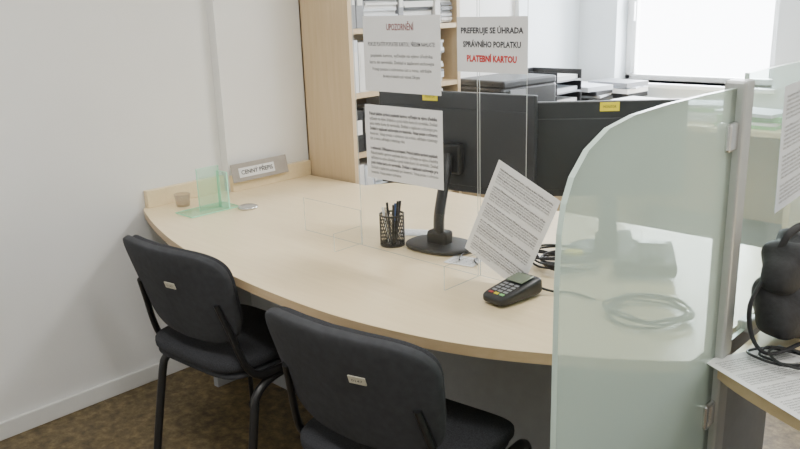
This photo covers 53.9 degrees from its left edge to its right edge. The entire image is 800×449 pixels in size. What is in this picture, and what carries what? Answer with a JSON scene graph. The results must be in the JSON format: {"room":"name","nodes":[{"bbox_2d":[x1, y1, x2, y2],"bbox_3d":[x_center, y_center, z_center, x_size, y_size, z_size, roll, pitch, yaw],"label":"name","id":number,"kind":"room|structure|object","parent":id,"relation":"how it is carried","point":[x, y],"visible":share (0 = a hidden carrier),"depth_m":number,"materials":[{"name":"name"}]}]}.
{"room":"public service office","nodes":[
{"label":"public service office","id":0,"kind":"room"},
{"bbox_2d":[0,0,579,421],"bbox_3d":[-1.016,-0.709,3.159,0.280,2.750,6.470,13,22,42],"label":"wall","id":1,"kind":"structure","parent":0,"point":[104,103],"depth_m":3.08,"materials":[{"name":"white paint"}]},
{"bbox_2d":[0,358,188,440],"bbox_3d":[-1.144,0.671,3.224,0.066,0.070,5.380,13,22,42],"label":"baseboard","id":2,"kind":"structure","parent":1,"relation":"attached to","point":[18,424],"depth_m":3.13,"materials":[{"name":"paint"}]},
{"bbox_2d":[0,367,799,448],"bbox_3d":[0.993,1.112,1.728,5.710,0.100,6.670,13,22,42],"label":"floor","id":3,"kind":"structure","parent":0,"point":[198,413],"depth_m":3.01,"materials":[{"name":"carpet"}]},
{"bbox_2d":[123,235,283,448],"bbox_3d":[-0.563,0.410,2.652,0.542,0.850,0.545,11,20,38],"label":"chair","id":4,"kind":"object","parent":3,"relation":"on","point":[208,331],"visible":0.88,"depth_m":2.43,"materials":[{"name":"fabric"}]},
{"bbox_2d":[298,0,461,193],"bbox_3d":[-0.066,-0.536,3.817,0.320,2.000,0.745,13,22,42],"label":"bookcase","id":5,"kind":"object","parent":3,"relation":"on","point":[325,25],"visible":0.22,"depth_m":3.52,"materials":[{"name":"laminate"}]},
{"bbox_2d":[351,0,451,186],"bbox_3d":[-0.080,-0.791,3.748,0.309,1.325,0.687,13,22,42],"label":"papers","id":6,"kind":"object","parent":5,"relation":"on","point":[360,8],"visible":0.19,"depth_m":3.54,"materials":[{"name":"white paper"}]},
{"bbox_2d":[265,306,531,448],"bbox_3d":[0.005,0.571,2.020,0.542,0.850,0.545,10,20,36],"label":"chair","id":7,"kind":"object","parent":3,"relation":"on","point":[360,389],"visible":1,"depth_m":1.75,"materials":[{"name":"fabric"}]},
{"bbox_2d":[144,160,765,448],"bbox_3d":[0.021,0.373,2.760,2.269,0.820,1.223,13,22,42],"label":"reception desk","id":8,"kind":"object","parent":3,"relation":"on","point":[619,386],"visible":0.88,"depth_m":2.25,"materials":[{"name":"laminate"}]},
{"bbox_2d":[175,165,238,217],"bbox_3d":[-0.764,-0.138,3.095,0.120,0.170,0.220,13,22,42],"label":"acrylic stand","id":9,"kind":"object","parent":8,"relation":"on","point":[217,177],"visible":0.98,"depth_m":3.12,"materials":[{"name":"green"}]},
{"bbox_2d":[238,203,257,209],"bbox_3d":[-0.606,-0.071,3.132,0.082,0.012,0.082,13,22,42],"label":"dish","id":10,"kind":"object","parent":8,"relation":"on","point":[248,206],"visible":1,"depth_m":3.11,"materials":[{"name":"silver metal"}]},
{"bbox_2d":[230,154,288,182],"bbox_3d":[-0.619,-0.248,3.481,0.022,0.079,0.300,13,22,42],"label":"name plate","id":11,"kind":"object","parent":8,"relation":"on","point":[255,169],"visible":1,"depth_m":3.47,"materials":[{"name":"paper"}]},
{"bbox_2d":[379,201,404,247],"bbox_3d":[-0.026,-0.007,2.581,0.083,0.152,0.083,13,22,42],"label":"mesh pen holder","id":12,"kind":"object","parent":8,"relation":"on","point":[392,239],"visible":1,"depth_m":2.56,"materials":[{"name":"black metal"}]},
{"bbox_2d":[401,229,427,235],"bbox_3d":[0.051,0.027,2.724,0.100,0.002,0.075,2,16,15],"label":"paper","id":13,"kind":"object","parent":8,"relation":"on","point":[411,232],"visible":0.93,"depth_m":2.72,"materials":[{"name":"grey paper"}]},
{"bbox_2d":[303,0,528,290],"bbox_3d":[-0.062,-0.311,2.320,0.938,0.880,0.163,13,22,42],"label":"sneeze guard","id":14,"kind":"object","parent":8,"relation":"on","point":[361,243],"visible":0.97,"depth_m":2.28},
{"bbox_2d":[362,15,440,95],"bbox_3d":[0.002,-0.496,2.296,0.308,0.222,0.002,13,22,42],"label":"notice sign","id":15,"kind":"object","parent":14,"relation":"attached to","point":[402,53],"visible":1,"depth_m":2.29,"materials":[{"name":"paper"}]},
{"bbox_2d":[365,104,443,189],"bbox_3d":[0.009,-0.237,2.371,0.318,0.232,0.002,13,22,42],"label":"notice","id":16,"kind":"object","parent":14,"relation":"attached to","point":[404,145],"visible":1,"depth_m":2.36,"materials":[{"name":"paper"}]},
{"bbox_2d":[457,16,527,74],"bbox_3d":[0.240,-0.472,2.068,0.232,0.145,0.002,13,22,42],"label":"sign","id":17,"kind":"object","parent":14,"relation":"attached to","point":[490,44],"visible":1,"depth_m":2.06,"materials":[{"name":"paper"}]},
{"bbox_2d":[465,160,560,278],"bbox_3d":[0.300,0.004,2.151,0.318,0.362,0.002,13,22,42],"label":"document","id":18,"kind":"object","parent":14,"relation":"attached to","point":[515,215],"visible":0.98,"depth_m":2.14,"materials":[{"name":"paper"}]},
{"bbox_2d":[379,91,537,254],"bbox_3d":[0.115,-0.174,2.543,0.600,0.484,0.254,10,19,35],"label":"computer monitor","id":19,"kind":"object","parent":8,"relation":"on","point":[502,116],"visible":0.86,"depth_m":2.52,"materials":[{"name":"plastic"}]},
{"bbox_2d":[444,255,481,266],"bbox_3d":[0.196,0.111,2.410,0.100,0.002,0.080,8,19,31],"label":"paper","id":20,"kind":"object","parent":8,"relation":"on","point":[469,261],"visible":0.93,"depth_m":2.41,"materials":[{"name":"grey paper"}]},
{"bbox_2d":[459,252,477,265],"bbox_3d":[0.258,0.070,2.475,0.090,0.041,0.254,7,18,29],"label":"cables","id":21,"kind":"object","parent":8,"relation":"on","point":[475,262],"visible":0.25,"depth_m":2.42,"materials":[{"name":"black plastic"}]},
{"bbox_2d":[483,272,595,305],"bbox_3d":[0.360,0.165,2.100,0.290,0.052,0.145,-4,16,-6],"label":"payment terminal","id":22,"kind":"object","parent":8,"relation":"on","point":[519,286],"visible":0.99,"depth_m":2.07,"materials":[{"name":"black plastic"}]},
{"bbox_2d":[533,244,601,272],"bbox_3d":[0.473,0.095,2.326,0.244,0.052,0.184,6,18,25],"label":"cable bundle","id":23,"kind":"object","parent":8,"relation":"on","point":[570,253],"visible":0.74,"depth_m":2.29,"materials":[{"name":"black plastic"}]},
{"bbox_2d":[536,98,688,257],"bbox_3d":[0.644,-0.143,2.427,0.500,0.454,0.219,0,16,5],"label":"computer monitor","id":24,"kind":"object","parent":8,"relation":"on","point":[644,153],"visible":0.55,"depth_m":2.47,"materials":[{"name":"plastic"}]},
{"bbox_2d":[613,230,677,277],"bbox_3d":[0.707,0.082,2.275,0.170,0.084,0.201,2,16,14],"label":"desk telephone","id":25,"kind":"object","parent":8,"relation":"on","point":[631,257],"visible":1,"depth_m":2.21,"materials":[{"name":"black plastic"}]},
{"bbox_2d":[602,292,694,329],"bbox_3d":[0.613,0.209,1.956,0.208,0.026,0.198,-5,16,-12],"label":"cable bundle","id":26,"kind":"object","parent":8,"relation":"on","point":[686,316],"visible":1,"depth_m":1.94,"materials":[{"name":"black plastic"}]},
{"bbox_2d":[462,192,597,217],"bbox_3d":[0.842,-0.223,4.680,0.520,0.870,1.520,13,22,42],"label":"base cabinet","id":27,"kind":"object","parent":3,"relation":"on","point":[579,205],"visible":0.02,"depth_m":4.56,"materials":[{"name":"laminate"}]},
{"bbox_2d":[461,73,555,101],"bbox_3d":[0.582,-0.653,4.160,0.440,0.255,0.450,-15,21,-39],"label":"printer","id":28,"kind":"object","parent":27,"relation":"on","point":[542,85],"visible":0.32,"depth_m":4.06,"materials":[{"name":"black plastic"}]},
{"bbox_2d":[528,67,581,100],"bbox_3d":[0.827,-0.760,4.510,0.330,0.252,0.255,13,22,42],"label":"paper tray","id":29,"kind":"object","parent":27,"relation":"on","point":[568,83],"visible":0.21,"depth_m":4.48,"materials":[{"name":"grey plastic"}]},
{"bbox_2d":[577,78,647,100],"bbox_3d":[1.175,-0.803,4.827,0.521,0.142,0.544,13,22,42],"label":"paper stack","id":30,"kind":"object","parent":27,"relation":"on","point":[607,88],"visible":0.56,"depth_m":4.71,"materials":[{"name":"white paper"}]},
{"bbox_2d":[550,78,754,448],"bbox_3d":[0.488,0.426,1.546,0.050,1.350,0.688,13,22,42],"label":"glass wall","id":31,"kind":"structure","parent":3,"relation":"on","point":[733,133],"depth_m":1.64,"materials":[{"name":"grey"}]},
{"bbox_2d":[617,121,799,228],"bbox_3d":[1.749,-0.179,4.454,1.050,0.840,0.560,13,22,42],"label":"side table","id":32,"kind":"object","parent":3,"relation":"on","point":[701,164],"visible":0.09,"depth_m":4.59,"materials":[{"name":"laminate"}]},
{"bbox_2d":[611,96,782,130],"bbox_3d":[1.648,-0.621,4.291,0.919,0.104,0.424,13,22,42],"label":"paper stack","id":33,"kind":"object","parent":32,"relation":"on","point":[698,110],"visible":0.26,"depth_m":4.20,"materials":[{"name":"white paper"}]},
{"bbox_2d":[717,331,799,431],"bbox_3d":[1.708,0.793,1.208,2.285,0.750,1.222,13,22,42],"label":"reception desk","id":34,"kind":"object","parent":3,"relation":"on","point":[763,340],"visible":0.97,"depth_m":1.61,"materials":[{"name":"laminate"}]},
{"bbox_2d":[702,345,799,419],"bbox_3d":[0.803,0.320,1.602,0.210,0.002,0.297,-7,17,-17],"label":"printed document","id":35,"kind":"object","parent":34,"relation":"on","point":[780,386],"visible":0.85,"depth_m":1.63,"materials":[{"name":"paper"}]},
{"bbox_2d":[746,222,799,369],"bbox_3d":[0.899,0.126,1.766,0.184,0.267,0.407,7,18,29],"label":"bag","id":36,"kind":"object","parent":34,"relation":"on","point":[774,299],"visible":1,"depth_m":1.69,"materials":[{"name":"fabric"}]},
{"bbox_2d":[732,61,799,339],"bbox_3d":[1.217,0.191,2.274,0.040,1.360,1.415,13,22,42],"label":"divider","id":37,"kind":"object","parent":3,"relation":"on","point":[742,322],"visible":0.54,"depth_m":1.83,"materials":[{"name":"grey"}]},
{"bbox_2d":[774,80,799,213],"bbox_3d":[0.940,-0.194,1.867,0.002,0.307,0.225,13,22,42],"label":"notice","id":38,"kind":"object","parent":37,"relation":"attached to","point":[788,177],"visible":1,"depth_m":1.84,"materials":[{"name":"paper"}]},
{"bbox_2d":[578,0,799,247],"bbox_3d":[3.145,-0.954,3.538,5.310,2.750,0.300,13,22,42],"label":"wall","id":39,"kind":"structure","parent":0,"point":[602,23],"depth_m":4.96,"materials":[{"name":"white paint"}]},
{"bbox_2d":[625,0,779,85],"bbox_3d":[1.817,-1.534,4.670,0.980,1.365,0.085,13,22,42],"label":"window","id":40,"kind":"structure","parent":39,"relation":"in","point":[633,24],"depth_m":5.01,"materials":[{"name":"white plastic"}]},
{"bbox_2d":[646,80,776,93],"bbox_3d":[1.776,-0.846,4.795,1.040,0.024,0.200,13,22,42],"label":"trim","id":41,"kind":"structure","parent":39,"relation":"attached to","point":[768,89],"depth_m":4.70,"materials":[{"name":"white plastic"}]}
]}

